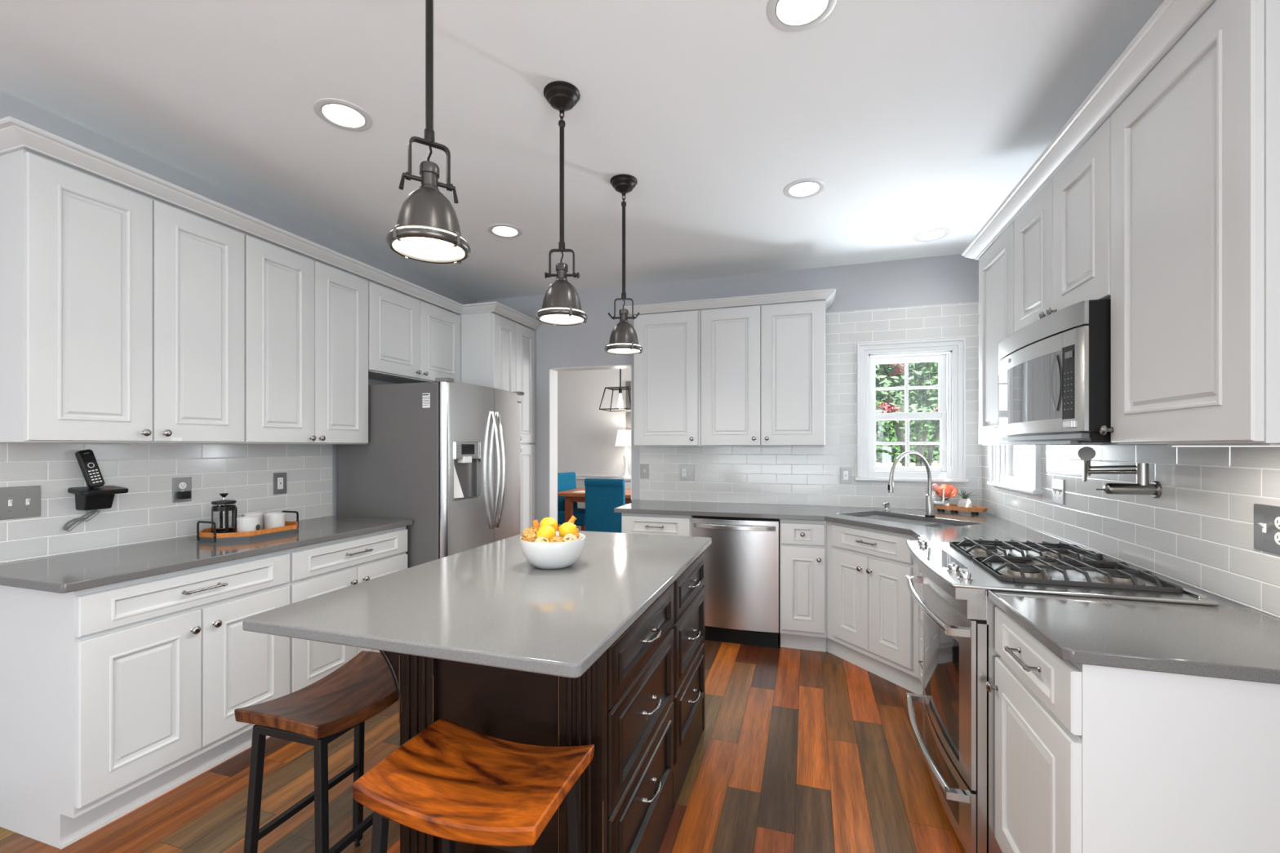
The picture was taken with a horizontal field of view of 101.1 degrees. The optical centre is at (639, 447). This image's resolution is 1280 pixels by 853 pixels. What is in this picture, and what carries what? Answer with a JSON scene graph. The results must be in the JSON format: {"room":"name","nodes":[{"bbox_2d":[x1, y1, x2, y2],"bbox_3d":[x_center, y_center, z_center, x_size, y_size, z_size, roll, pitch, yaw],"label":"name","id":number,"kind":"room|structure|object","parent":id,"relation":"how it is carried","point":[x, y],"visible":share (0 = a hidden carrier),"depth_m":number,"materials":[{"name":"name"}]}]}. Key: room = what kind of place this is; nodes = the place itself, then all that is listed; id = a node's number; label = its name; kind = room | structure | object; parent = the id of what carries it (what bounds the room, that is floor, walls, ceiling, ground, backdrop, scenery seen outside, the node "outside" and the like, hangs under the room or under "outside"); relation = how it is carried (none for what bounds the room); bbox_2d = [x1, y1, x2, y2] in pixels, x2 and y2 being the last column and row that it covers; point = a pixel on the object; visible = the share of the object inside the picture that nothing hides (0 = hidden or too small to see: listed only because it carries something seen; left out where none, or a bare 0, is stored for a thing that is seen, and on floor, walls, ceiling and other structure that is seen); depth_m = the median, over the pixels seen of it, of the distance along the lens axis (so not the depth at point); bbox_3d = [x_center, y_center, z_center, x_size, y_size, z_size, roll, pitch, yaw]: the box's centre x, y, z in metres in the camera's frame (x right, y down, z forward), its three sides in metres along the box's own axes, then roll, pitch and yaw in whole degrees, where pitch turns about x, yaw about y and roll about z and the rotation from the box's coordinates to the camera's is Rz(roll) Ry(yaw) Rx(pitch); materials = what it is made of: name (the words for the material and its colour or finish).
{"room":"kitchen","nodes":[
{"label":"kitchen","id":0,"kind":"room"},
{"bbox_2d":[0,89,476,515],"bbox_3d":[-3.218,-0.004,-0.167,0.150,2.725,10.740,0,0,18],"label":"wall","id":1,"kind":"structure","parent":0,"point":[11,105],"depth_m":2.69,"materials":[{"name":"grey paint"}]},
{"bbox_2d":[0,149,244,443],"bbox_3d":[-2.185,-0.536,2.264,0.347,1.036,0.763,0,0,18],"label":"upper cabinet","id":2,"kind":"object","parent":1,"relation":"attached to","point":[122,309],"visible":0.99,"depth_m":2.08,"materials":[{"name":"white paint"}]},
{"bbox_2d":[128,443,208,444],"bbox_3d":[-2.159,-0.014,2.424,0.040,0.006,0.300,0,0,18],"label":"light","id":3,"kind":"object","parent":2,"relation":"attached to","point":[128,443],"visible":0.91,"depth_m":2.41,"materials":[{"name":"white paint"}]},
{"bbox_2d":[0,115,542,329],"bbox_3d":[-1.644,-1.083,3.287,0.397,0.058,3.250,0,0,24],"label":"crown molding","id":4,"kind":"structure","parent":2,"relation":"on","point":[15,135],"depth_m":2.36,"materials":[{"name":"white paint"}]},
{"bbox_2d":[0,442,333,563],"bbox_3d":[-2.247,0.212,2.641,0.008,0.464,1.640,0,0,18],"label":"tile backsplash","id":5,"kind":"structure","parent":1,"relation":"attached to","point":[147,513],"depth_m":2.46,"materials":[{"name":"white tile"}]},
{"bbox_2d":[0,485,40,519],"bbox_3d":[-2.419,0.216,2.053,0.020,0.124,0.124,0,0,18],"label":"switch plate","id":6,"kind":"object","parent":5,"relation":"attached to","point":[15,502],"visible":1,"depth_m":2.06,"materials":[{"name":"grey plastic"}]},
{"bbox_2d":[67,485,128,511],"bbox_3d":[-2.303,0.217,2.241,0.127,0.098,0.156,0,0,18],"label":"stand","id":7,"kind":"object","parent":5,"relation":"attached to","point":[102,497],"visible":0.99,"depth_m":2.21,"materials":[{"name":"black plastic"}]},
{"bbox_2d":[62,509,100,532],"bbox_3d":[-2.360,0.305,2.224,0.024,0.091,0.115,0,0,18],"label":"cord","id":8,"kind":"object","parent":7,"relation":"hanging from","point":[76,520],"visible":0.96,"depth_m":2.22,"materials":[{"name":"grey"}]},
{"bbox_2d":[75,449,104,488],"bbox_3d":[-2.323,0.092,2.225,0.086,0.164,0.050,0,0,-25],"label":"handset","id":9,"kind":"object","parent":7,"relation":"on","point":[86,460],"visible":1,"depth_m":2.21,"materials":[{"name":"black plastic"}]},
{"bbox_2d":[172,476,191,502],"bbox_3d":[-2.253,0.210,2.593,0.009,0.121,0.082,0,0,18],"label":"outlet plate","id":10,"kind":"object","parent":5,"relation":"attached to","point":[179,484],"visible":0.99,"depth_m":2.58,"materials":[{"name":"grey plastic"}]},
{"bbox_2d":[177,490,191,499],"bbox_3d":[-2.238,0.235,2.587,0.026,0.037,0.047,0,0,18],"label":"power adapter","id":11,"kind":"object","parent":10,"relation":"attached to","point":[181,495],"visible":1,"depth_m":2.58,"materials":[{"name":"black plastic"}]},
{"bbox_2d":[272,472,286,494],"bbox_3d":[-2.101,0.212,3.075,0.008,0.125,0.082,0,0,18],"label":"outlet plate","id":12,"kind":"object","parent":5,"relation":"attached to","point":[279,479],"visible":1,"depth_m":3.07,"materials":[{"name":"grey plastic"}]},
{"bbox_2d":[225,233,368,444],"bbox_3d":[-1.955,-0.536,2.992,0.347,1.036,0.763,0,0,18],"label":"upper cabinet","id":13,"kind":"object","parent":1,"relation":"attached to","point":[306,319],"visible":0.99,"depth_m":2.87,"materials":[{"name":"white paint"}]},
{"bbox_2d":[366,280,460,383],"bbox_3d":[-1.701,-0.767,3.796,0.347,0.574,0.923,0,0,18],"label":"upper cabinet","id":14,"kind":"object","parent":1,"relation":"attached to","point":[411,340],"visible":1,"depth_m":3.67,"materials":[{"name":"white paint"}]},
{"bbox_2d":[0,631,966,852],"bbox_3d":[-1.598,1.388,1.082,6.700,0.060,14.900,0,0,18],"label":"floor","id":15,"kind":"structure","parent":0,"point":[797,750],"depth_m":2.12,"materials":[{"name":"brown wood"}]},
{"bbox_2d":[0,549,289,848],"bbox_3d":[-2.037,0.916,2.206,0.649,0.883,0.765,0,0,18],"label":"base cabinet","id":16,"kind":"object","parent":15,"relation":"on","point":[114,697],"visible":0.98,"depth_m":1.88,"materials":[{"name":"white paint"}]},
{"bbox_2d":[0,515,413,593],"bbox_3d":[-1.936,0.459,2.556,0.652,0.030,1.590,0,0,18],"label":"countertop","id":17,"kind":"structure","parent":16,"relation":"on","point":[79,571],"depth_m":2.14,"materials":[{"name":"grey stone"}]},
{"bbox_2d":[196,511,298,542],"bbox_3d":[-1.968,0.396,2.666,0.314,0.096,0.428,0,0,18],"label":"serving tray","id":18,"kind":"object","parent":17,"relation":"on","point":[205,535],"visible":0.82,"depth_m":2.50,"materials":[{"name":"brown wood"}]},
{"bbox_2d":[211,493,237,533],"bbox_3d":[-2.063,0.330,2.628,0.099,0.203,0.137,0,0,-7],"label":"press","id":19,"kind":"object","parent":18,"relation":"on","point":[224,512],"visible":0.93,"depth_m":2.58,"materials":[{"name":"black glass"}]},
{"bbox_2d":[236,515,260,532],"bbox_3d":[-1.924,0.389,2.603,0.095,0.085,0.114,0,0,33],"label":"mug","id":20,"kind":"object","parent":18,"relation":"on","point":[244,524],"visible":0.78,"depth_m":2.56,"materials":[{"name":"grey ceramic"}]},
{"bbox_2d":[241,511,265,529],"bbox_3d":[-1.996,0.387,2.728,0.098,0.090,0.116,0,0,-7],"label":"mug","id":21,"kind":"object","parent":18,"relation":"on","point":[260,514],"visible":0.33,"depth_m":2.71,"materials":[{"name":"grey ceramic"}]},
{"bbox_2d":[263,512,285,528],"bbox_3d":[-1.900,0.388,2.740,0.094,0.088,0.123,0,0,-36],"label":"mug","id":22,"kind":"object","parent":18,"relation":"on","point":[272,520],"visible":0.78,"depth_m":2.69,"materials":[{"name":"white ceramic"}]},
{"bbox_2d":[234,650,398,852],"bbox_3d":[-0.887,1.029,1.573,0.304,0.659,0.429,0,0,18],"label":"bar stool","id":23,"kind":"object","parent":15,"relation":"on","point":[316,714],"visible":0.81,"depth_m":1.45,"materials":[{"name":"brown wood"}]},
{"bbox_2d":[288,526,407,693],"bbox_3d":[-1.806,0.916,2.935,0.649,0.883,0.765,0,0,18],"label":"base cabinet","id":24,"kind":"object","parent":15,"relation":"on","point":[324,567],"visible":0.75,"depth_m":2.70,"materials":[{"name":"white paint"}]},
{"bbox_2d":[337,377,524,568],"bbox_3d":[-1.387,0.470,3.700,0.928,1.776,0.899,0,0,18],"label":"refrigerator","id":25,"kind":"object","parent":15,"relation":"on","point":[451,467],"visible":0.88,"depth_m":3.31,"materials":[{"name":"silver metal"}]},
{"bbox_2d":[422,393,430,408],"bbox_3d":[-1.300,-0.283,3.202,0.054,0.088,0.002,0,0,18],"label":"sticker","id":26,"kind":"object","parent":25,"relation":"attached to","point":[426,397],"visible":1,"depth_m":3.20,"materials":[{"name":"white paper"}]},
{"bbox_2d":[352,716,594,852],"bbox_3d":[-0.354,1.029,1.174,0.429,0.659,0.304,0,0,18],"label":"bar stool","id":27,"kind":"object","parent":15,"relation":"on","point":[451,781],"visible":1,"depth_m":1.12,"materials":[{"name":"orange wood"}]},
{"bbox_2d":[459,311,535,533],"bbox_3d":[-1.319,0.152,4.512,0.644,2.412,0.668,0,0,18],"label":"pantry cabinet","id":28,"kind":"object","parent":15,"relation":"on","point":[497,351],"visible":0.24,"depth_m":4.34,"materials":[{"name":"white paint"}]},
{"bbox_2d":[379,550,705,852],"bbox_3d":[-0.289,0.916,2.036,0.911,0.884,1.340,0,0,18],"label":"base cabinet","id":29,"kind":"object","parent":15,"relation":"on","point":[641,705],"visible":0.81,"depth_m":1.44,"materials":[{"name":"brown wood"}]},
{"bbox_2d":[242,529,711,678],"bbox_3d":[-0.340,0.459,1.972,0.955,0.030,1.588,0,0,18],"label":"countertop","id":30,"kind":"structure","parent":29,"relation":"on","point":[486,605],"depth_m":1.48,"materials":[{"name":"grey stone"}]},
{"bbox_2d":[520,531,585,568],"bbox_3d":[-0.325,0.390,1.972,0.242,0.108,0.242,0,0,-11],"label":"bowl","id":31,"kind":"object","parent":30,"relation":"on","point":[557,555],"visible":0.85,"depth_m":1.88,"materials":[{"name":"white ceramic"}]},
{"bbox_2d":[521,527,537,542],"bbox_3d":[-0.405,0.336,1.968,0.074,0.073,0.074,0,0,18],"label":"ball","id":32,"kind":"object","parent":31,"relation":"in","point":[526,535],"visible":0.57,"depth_m":1.94,"materials":[{"name":"orange"}]},
{"bbox_2d":[537,525,555,542],"bbox_3d":[-0.343,0.320,1.931,0.066,0.066,0.067,0,0,7],"label":"lemon","id":33,"kind":"object","parent":31,"relation":"in","point":[548,532],"visible":0.85,"depth_m":1.91,"materials":[{"name":"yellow food"}]},
{"bbox_2d":[539,517,557,532],"bbox_3d":[-0.347,0.302,2.002,0.069,0.070,0.070,0,0,16],"label":"lemon","id":34,"kind":"object","parent":31,"relation":"in","point":[550,522],"visible":0.56,"depth_m":1.98,"materials":[{"name":"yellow food"}]},
{"bbox_2d":[558,522,577,538],"bbox_3d":[-0.271,0.316,1.980,0.066,0.067,0.067,0,0,-29],"label":"lemon","id":35,"kind":"object","parent":31,"relation":"in","point":[566,528],"visible":0.73,"depth_m":1.96,"materials":[{"name":"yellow food"}]},
{"bbox_2d":[562,533,577,542],"bbox_3d":[-0.255,0.346,1.926,0.058,0.058,0.058,0,0,18],"label":"ball","id":36,"kind":"object","parent":31,"relation":"in","point":[568,537],"visible":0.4,"depth_m":1.91,"materials":[{"name":"beige"}]},
{"bbox_2d":[557,471,585,531],"bbox_3d":[-0.865,0.860,7.325,0.568,0.996,0.472,0,0,30],"label":"dining chair","id":37,"kind":"object","parent":15,"relation":"on","point":[566,481],"visible":0.48,"depth_m":7.30,"materials":[{"name":"teal fabric"}]},
{"bbox_2d":[557,487,631,522],"bbox_3d":[-0.091,0.976,6.972,1.880,0.765,0.920,0,0,18],"label":"dining table","id":38,"kind":"object","parent":15,"relation":"on","point":[571,496],"visible":0.17,"depth_m":6.79,"materials":[{"name":"brown wood"}]},
{"bbox_2d":[584,478,625,533],"bbox_3d":[-0.336,0.860,6.248,0.472,0.996,0.568,0,0,16],"label":"dining chair","id":39,"kind":"object","parent":15,"relation":"on","point":[602,495],"visible":0.58,"depth_m":6.00,"materials":[{"name":"teal fabric"}]},
{"bbox_2d":[610,477,631,504],"bbox_3d":[0.406,0.914,7.748,1.660,0.888,0.440,0,0,18],"label":"sideboard","id":40,"kind":"object","parent":15,"relation":"on","point":[627,481],"visible":0.13,"depth_m":7.72,"materials":[{"name":"white paint"}]},
{"bbox_2d":[615,430,631,478],"bbox_3d":[-0.209,0.107,7.933,0.330,0.725,0.330,0,0,18],"label":"table lamp","id":41,"kind":"object","parent":40,"relation":"on","point":[624,437],"visible":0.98,"depth_m":7.83,"materials":[{"name":"white"}]},
{"bbox_2d":[622,512,692,536],"bbox_3d":[0.197,0.916,4.036,0.520,0.883,0.649,0,0,18],"label":"base cabinet","id":42,"kind":"object","parent":15,"relation":"on","point":[633,523],"visible":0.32,"depth_m":3.75,"materials":[{"name":"white paint"}]},
{"bbox_2d":[613,499,1100,555],"bbox_3d":[0.926,0.459,3.328,2.579,0.030,1.560,0,0,18],"label":"countertop","id":43,"kind":"structure","parent":42,"relation":"on","point":[986,526],"depth_m":3.46,"materials":[{"name":"grey stone"}]},
{"bbox_2d":[857,514,962,528],"bbox_3d":[1.651,0.566,3.286,0.416,0.183,0.744,0,0,-28],"label":"sink","id":44,"kind":"object","parent":43,"relation":"in","point":[937,525],"visible":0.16,"depth_m":3.46,"materials":[{"name":"silver metal"}]},
{"bbox_2d":[888,450,944,517],"bbox_3d":[1.712,0.234,3.273,0.432,0.420,0.090,0,0,-25],"label":"faucet","id":45,"kind":"object","parent":43,"relation":"on","point":[930,503],"visible":1,"depth_m":3.33,"materials":[{"name":"silver metal"}]},
{"bbox_2d":[933,504,988,514],"bbox_3d":[2.162,0.421,3.569,0.124,0.046,0.340,0,0,-39],"label":"serving tray","id":46,"kind":"object","parent":43,"relation":"on","point":[953,508],"visible":0.82,"depth_m":3.52,"materials":[{"name":"brown wood"}]},
{"bbox_2d":[932,484,958,506],"bbox_3d":[2.091,0.335,3.617,0.162,0.165,0.118,0,0,18],"label":"flower vase","id":47,"kind":"object","parent":46,"relation":"on","point":[950,491],"visible":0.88,"depth_m":3.60,"materials":[{"name":"orange glass"}]},
{"bbox_2d":[956,488,977,507],"bbox_3d":[2.205,0.347,3.576,0.116,0.140,0.131,0,0,-5],"label":"potted succulent","id":48,"kind":"object","parent":46,"relation":"on","point":[964,501],"visible":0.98,"depth_m":3.54,"materials":[{"name":"white ceramic"}]},
{"bbox_2d":[956,497,972,507],"bbox_3d":[2.195,0.384,3.564,0.094,0.068,0.081,0,0,-5],"label":"pot","id":49,"kind":"object","parent":48,"relation":"on","point":[962,502],"depth_m":3.53,"materials":[{"name":"grey ceramic"}]},
{"bbox_2d":[692,515,779,648],"bbox_3d":[0.719,0.922,3.835,0.587,0.872,0.638,0,0,18],"label":"dishwasher","id":50,"kind":"object","parent":15,"relation":"on","point":[742,558],"visible":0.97,"depth_m":3.57,"materials":[{"name":"silver metal"}]},
{"bbox_2d":[779,519,826,652],"bbox_3d":[1.156,0.916,3.733,0.292,0.883,0.649,0,0,18],"label":"base cabinet","id":51,"kind":"object","parent":15,"relation":"on","point":[802,543],"visible":1,"depth_m":3.46,"materials":[{"name":"white paint"}]},
{"bbox_2d":[826,520,923,694],"bbox_3d":[1.489,0.916,3.182,0.389,0.883,0.816,0,0,-25],"label":"base cabinet","id":52,"kind":"object","parent":15,"relation":"on","point":[872,613],"visible":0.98,"depth_m":3.08,"materials":[{"name":"white paint"}]},
{"bbox_2d":[918,567,922,684],"bbox_3d":[1.677,0.916,2.503,0.628,0.883,0.452,0,0,18],"label":"base cabinet","id":53,"kind":"object","parent":15,"relation":"on","point":[920,585],"visible":0.16,"depth_m":2.69,"materials":[{"name":"white paint"}]},
{"bbox_2d":[906,535,1218,852],"bbox_3d":[1.400,0.875,1.950,0.690,0.967,0.812,0,0,18],"label":"range","id":54,"kind":"object","parent":15,"relation":"on","point":[957,744],"visible":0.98,"depth_m":1.74,"materials":[{"name":"silver metal"}]},
{"bbox_2d":[906,535,1218,606],"bbox_3d":[1.406,0.417,1.949,0.679,0.052,0.812,0,0,18],"label":"cooktop","id":55,"kind":"object","parent":54,"relation":"in","point":[982,565],"depth_m":1.75,"materials":[{"name":"silver metal"}]},
{"bbox_2d":[986,606,1279,852],"bbox_3d":[1.310,0.916,1.318,0.646,0.883,0.507,0,0,18],"label":"base cabinet","id":56,"kind":"object","parent":15,"relation":"on","point":[1089,758],"visible":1,"depth_m":1.14,"materials":[{"name":"white paint"}]},
{"bbox_2d":[988,590,1279,684],"bbox_3d":[1.310,0.459,1.307,0.629,0.030,0.512,0,0,18],"label":"countertop","id":57,"kind":"structure","parent":56,"relation":"on","point":[1219,642],"depth_m":1.25,"materials":[{"name":"grey stone"}]},
{"bbox_2d":[0,0,1164,301],"bbox_3d":[-1.615,-1.517,1.193,6.600,0.300,14.700,0,0,18],"label":"ceiling","id":58,"kind":"structure","parent":0,"point":[913,117],"depth_m":2.11,"materials":[{"name":"white paint"}]},
{"bbox_2d":[313,97,373,131],"bbox_3d":[-1.220,-1.420,2.169,0.214,0.118,0.214,0,0,18],"label":"recessed light","id":59,"kind":"object","parent":58,"relation":"in","point":[340,113],"visible":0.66,"depth_m":2.21,"materials":[{"name":"white paint"}]},
{"bbox_2d":[386,0,471,263],"bbox_3d":[-0.527,-0.927,1.318,0.200,0.880,0.200,0,0,18],"label":"pendant lamp","id":60,"kind":"object","parent":58,"relation":"hanging from","point":[427,229],"visible":1,"depth_m":1.30,"materials":[{"name":"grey metal"}]},
{"bbox_2d":[487,223,522,238],"bbox_3d":[-0.853,-1.420,3.329,0.214,0.118,0.214,0,0,18],"label":"recessed light","id":61,"kind":"object","parent":58,"relation":"in","point":[502,230],"visible":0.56,"depth_m":3.38,"materials":[{"name":"white plastic"}]},
{"bbox_2d":[536,80,587,325],"bbox_3d":[-0.302,-0.927,2.036,0.197,0.880,0.197,0,0,18],"label":"pendant lamp","id":62,"kind":"object","parent":58,"relation":"hanging from","point":[561,306],"visible":1,"depth_m":2.01,"materials":[{"name":"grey metal"}]},
{"bbox_2d":[599,368,631,411],"bbox_3d":[-0.256,-0.924,6.899,0.442,0.886,0.399,0,0,18],"label":"lantern pendant","id":63,"kind":"object","parent":58,"relation":"hanging from","point":[620,388],"visible":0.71,"depth_m":6.88,"materials":[{"name":"black metal"}]},
{"bbox_2d":[604,173,643,355],"bbox_3d":[-0.083,-0.927,2.707,0.197,0.880,0.197,0,0,18],"label":"pendant lamp","id":64,"kind":"object","parent":58,"relation":"hanging from","point":[624,340],"visible":1,"depth_m":2.68,"materials":[{"name":"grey metal"}]},
{"bbox_2d":[766,0,838,31],"bbox_3d":[0.500,-1.420,1.625,0.214,0.118,0.214,0,0,18],"label":"recessed light","id":65,"kind":"object","parent":58,"relation":"in","point":[788,15],"visible":1,"depth_m":1.69,"materials":[{"name":"white"}]},
{"bbox_2d":[782,177,825,198],"bbox_3d":[0.868,-1.420,2.785,0.214,0.118,0.214,0,0,18],"label":"recessed light","id":66,"kind":"object","parent":58,"relation":"in","point":[808,187],"visible":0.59,"depth_m":2.83,"materials":[{"name":"white"}]},
{"bbox_2d":[912,227,950,241],"bbox_3d":[1.876,-1.420,3.392,0.214,0.118,0.214,0,0,18],"label":"recessed light","id":67,"kind":"object","parent":58,"relation":"in","point":[931,234],"visible":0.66,"depth_m":3.43,"materials":[{"name":"white plastic"}]},
{"bbox_2d":[557,368,631,508],"bbox_3d":[0.303,-0.004,8.085,5.500,2.725,0.100,0,0,18],"label":"wall","id":68,"kind":"structure","parent":0,"point":[587,434],"depth_m":8.38,"materials":[{"name":"grey paint"}]},
{"bbox_2d":[575,475,631,479],"bbox_3d":[0.283,0.480,8.023,4.900,0.065,0.030,0,0,18],"label":"trim","id":69,"kind":"structure","parent":68,"relation":"attached to","point":[577,477],"depth_m":8.33,"materials":[{"name":"white paint"}]},
{"bbox_2d":[626,381,631,430],"bbox_3d":[0.120,-0.637,8.066,0.700,0.750,0.043,0,0,18],"label":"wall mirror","id":70,"kind":"object","parent":68,"relation":"attached to","point":[628,383],"visible":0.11,"depth_m":8.14,"materials":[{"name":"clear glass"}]},
{"bbox_2d":[476,253,978,527],"bbox_3d":[0.507,-0.004,4.365,4.320,2.725,0.150,0,0,18],"label":"wall","id":71,"kind":"structure","parent":0,"point":[951,278],"depth_m":4.29,"materials":[{"name":"grey paint"}]},
{"bbox_2d":[549,364,631,522],"bbox_3d":[-0.418,0.328,4.658,0.779,2.060,0.152,0,0,18],"label":"trim","id":72,"kind":"structure","parent":71,"relation":"attached to","point":[553,371],"depth_m":4.75,"materials":[{"name":"white paint"}]},
{"bbox_2d":[633,310,700,445],"bbox_3d":[0.242,-0.522,4.183,0.530,1.028,0.351,0,0,18],"label":"upper cabinet","id":73,"kind":"object","parent":71,"relation":"attached to","point":[667,371],"visible":1,"depth_m":4.04,"materials":[{"name":"white paint"}]},
{"bbox_2d":[700,300,826,445],"bbox_3d":[0.922,-0.522,3.968,0.893,1.028,0.351,0,0,18],"label":"upper cabinet","id":74,"kind":"object","parent":71,"relation":"attached to","point":[763,367],"visible":1,"depth_m":3.82,"materials":[{"name":"white paint"}]},
{"bbox_2d":[622,288,836,315],"bbox_3d":[0.664,-1.063,4.032,1.557,0.052,0.391,0,0,18],"label":"crown molding","id":75,"kind":"structure","parent":74,"relation":"on","point":[828,295],"depth_m":3.85,"materials":[{"name":"white paint"}]},
{"bbox_2d":[640,301,982,509],"bbox_3d":[1.199,-0.288,4.064,2.519,1.465,0.008,0,0,18],"label":"tile backsplash","id":76,"kind":"structure","parent":71,"relation":"attached to","point":[804,475],"depth_m":3.97,"materials":[{"name":"white tile"}]},
{"bbox_2d":[640,463,648,478],"bbox_3d":[0.036,0.203,4.417,0.076,0.121,0.020,0,0,18],"label":"switch plate","id":77,"kind":"object","parent":76,"relation":"attached to","point":[644,468],"visible":1,"depth_m":4.42,"materials":[{"name":"grey plastic"}]},
{"bbox_2d":[680,465,694,479],"bbox_3d":[0.384,0.209,4.307,0.121,0.124,0.020,0,0,18],"label":"switch plate","id":78,"kind":"object","parent":76,"relation":"attached to","point":[686,472],"visible":1,"depth_m":4.31,"materials":[{"name":"grey plastic"}]},
{"bbox_2d":[840,467,851,483],"bbox_3d":[1.542,0.213,3.946,0.078,0.118,0.008,0,0,18],"label":"outlet plate","id":79,"kind":"object","parent":76,"relation":"attached to","point":[845,473],"visible":1,"depth_m":3.94,"materials":[{"name":"grey plastic"}]},
{"bbox_2d":[853,337,969,484],"bbox_3d":[1.972,-0.252,3.876,0.744,1.026,0.200,0,0,18],"label":"window","id":80,"kind":"structure","parent":71,"relation":"in","point":[950,353],"depth_m":3.84,"materials":[{"name":"white paint"}]},
{"bbox_2d":[986,0,1279,618],"bbox_3d":[0.853,-0.004,-1.455,0.150,2.725,10.740,0,0,18],"label":"wall","id":81,"kind":"structure","parent":0,"point":[1223,602],"depth_m":1.82,"materials":[{"name":"grey paint"}]},
{"bbox_2d":[986,444,1043,497],"bbox_3d":[2.259,-0.252,3.072,0.200,1.026,0.746,0,0,18],"label":"window","id":82,"kind":"structure","parent":81,"relation":"in","point":[1013,468],"depth_m":3.27,"materials":[{"name":"white glass"}]},
{"bbox_2d":[978,221,1102,444],"bbox_3d":[1.837,-0.495,2.464,0.323,0.970,0.494,0,0,18],"label":"upper cabinet","id":83,"kind":"object","parent":81,"relation":"attached to","point":[997,264],"visible":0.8,"depth_m":2.52,"materials":[{"name":"white paint"}]},
{"bbox_2d":[960,0,1213,259],"bbox_3d":[1.620,-1.008,1.861,0.387,0.055,1.898,0,0,18],"label":"crown molding","id":84,"kind":"structure","parent":83,"relation":"attached to","point":[1171,20],"depth_m":1.54,"materials":[{"name":"white paint"}]},
{"bbox_2d":[1014,116,1111,332],"bbox_3d":[1.637,-0.712,1.872,0.347,0.534,0.754,0,0,18],"label":"upper cabinet","id":85,"kind":"object","parent":81,"relation":"attached to","point":[1063,237],"visible":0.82,"depth_m":1.80,"materials":[{"name":"white paint"}]},
{"bbox_2d":[998,298,1111,444],"bbox_3d":[1.605,-0.225,1.885,0.411,0.430,0.742,0,0,18],"label":"microwave","id":86,"kind":"object","parent":85,"relation":"attached to","point":[1055,371],"visible":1,"depth_m":1.71,"materials":[{"name":"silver metal"}]},
{"bbox_2d":[982,444,1279,617],"bbox_3d":[1.966,-0.288,2.324,0.008,1.465,2.847,0,0,18],"label":"tile backsplash","id":87,"kind":"structure","parent":81,"relation":"attached to","point":[1198,534],"depth_m":1.75,"materials":[{"name":"white tile"}]},
{"bbox_2d":[1051,478,1064,504],"bbox_3d":[2.027,0.216,2.563,0.020,0.118,0.118,0,0,18],"label":"switch plate","id":88,"kind":"object","parent":87,"relation":"attached to","point":[1058,485],"visible":1,"depth_m":2.55,"materials":[{"name":"grey plastic"}]},
{"bbox_2d":[1077,446,1162,497],"bbox_3d":[1.745,0.088,1.918,0.223,0.181,0.183,0,0,44],"label":"pot filler","id":89,"kind":"object","parent":87,"relation":"attached to","point":[1142,486],"visible":1,"depth_m":1.87,"materials":[{"name":"grey metal"}]},
{"bbox_2d":[1253,503,1279,555],"bbox_3d":[1.653,0.216,1.381,0.020,0.124,0.124,0,0,18],"label":"switch plate","id":90,"kind":"object","parent":87,"relation":"attached to","point":[1266,517],"visible":1,"depth_m":1.40,"materials":[{"name":"grey plastic"}]},
{"bbox_2d":[1098,0,1279,444],"bbox_3d":[1.444,-0.494,1.262,0.347,0.972,0.526,0,0,18],"label":"upper cabinet","id":91,"kind":"object","parent":81,"relation":"attached to","point":[1195,146],"visible":1,"depth_m":1.19,"materials":[{"name":"white paint"}]},
{"bbox_2d":[1167,443,1279,446],"bbox_3d":[1.425,-0.004,1.290,0.040,0.006,0.340,0,0,18],"label":"light","id":92,"kind":"object","parent":91,"relation":"attached to","point":[1260,444],"visible":0.99,"depth_m":1.25,"materials":[{"name":"white paint"}]},
{"label":"outside","id":93,"kind":"structure","parent":0,"visible":0},
{"bbox_3d":[13.407,1.943,12.540,42.000,0.070,48.000,0,0,18],"label":"lawn","id":94,"kind":"structure","parent":93,"visible":0},
{"bbox_2d":[875,361,940,466],"bbox_3d":[5.308,-1.266,10.036,4.659,6.356,3.422,0,0,18],"label":"tree","id":95,"kind":"object","parent":94,"relation":"on","point":[922,397],"visible":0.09,"depth_m":9.78,"materials":[{"name":"green plant"}]},
{"bbox_2d":[875,401,940,466],"bbox_3d":[8.825,0.266,14.616,16.210,3.298,0.963,0,0,18],"label":"hedge","id":96,"kind":"object","parent":94,"relation":"on","point":[883,437],"visible":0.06,"depth_m":15.02,"materials":[{"name":"green plant"}]},
{"bbox_2d":[875,362,940,466],"bbox_3d":[9.825,-1.630,20.202,4.869,7.081,5.596,0,0,6],"label":"tree","id":97,"kind":"object","parent":94,"relation":"on","point":[877,428],"visible":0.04,"depth_m":19.06,"materials":[{"name":"green plant"}]},
{"bbox_2d":[875,460,940,466],"bbox_3d":[8.453,1.133,13.541,16.050,1.550,0.160,0,0,18],"label":"fence","id":98,"kind":"object","parent":94,"relation":"on","point":[934,464],"visible":0.02,"depth_m":13.96,"materials":[{"name":"beige wood"}]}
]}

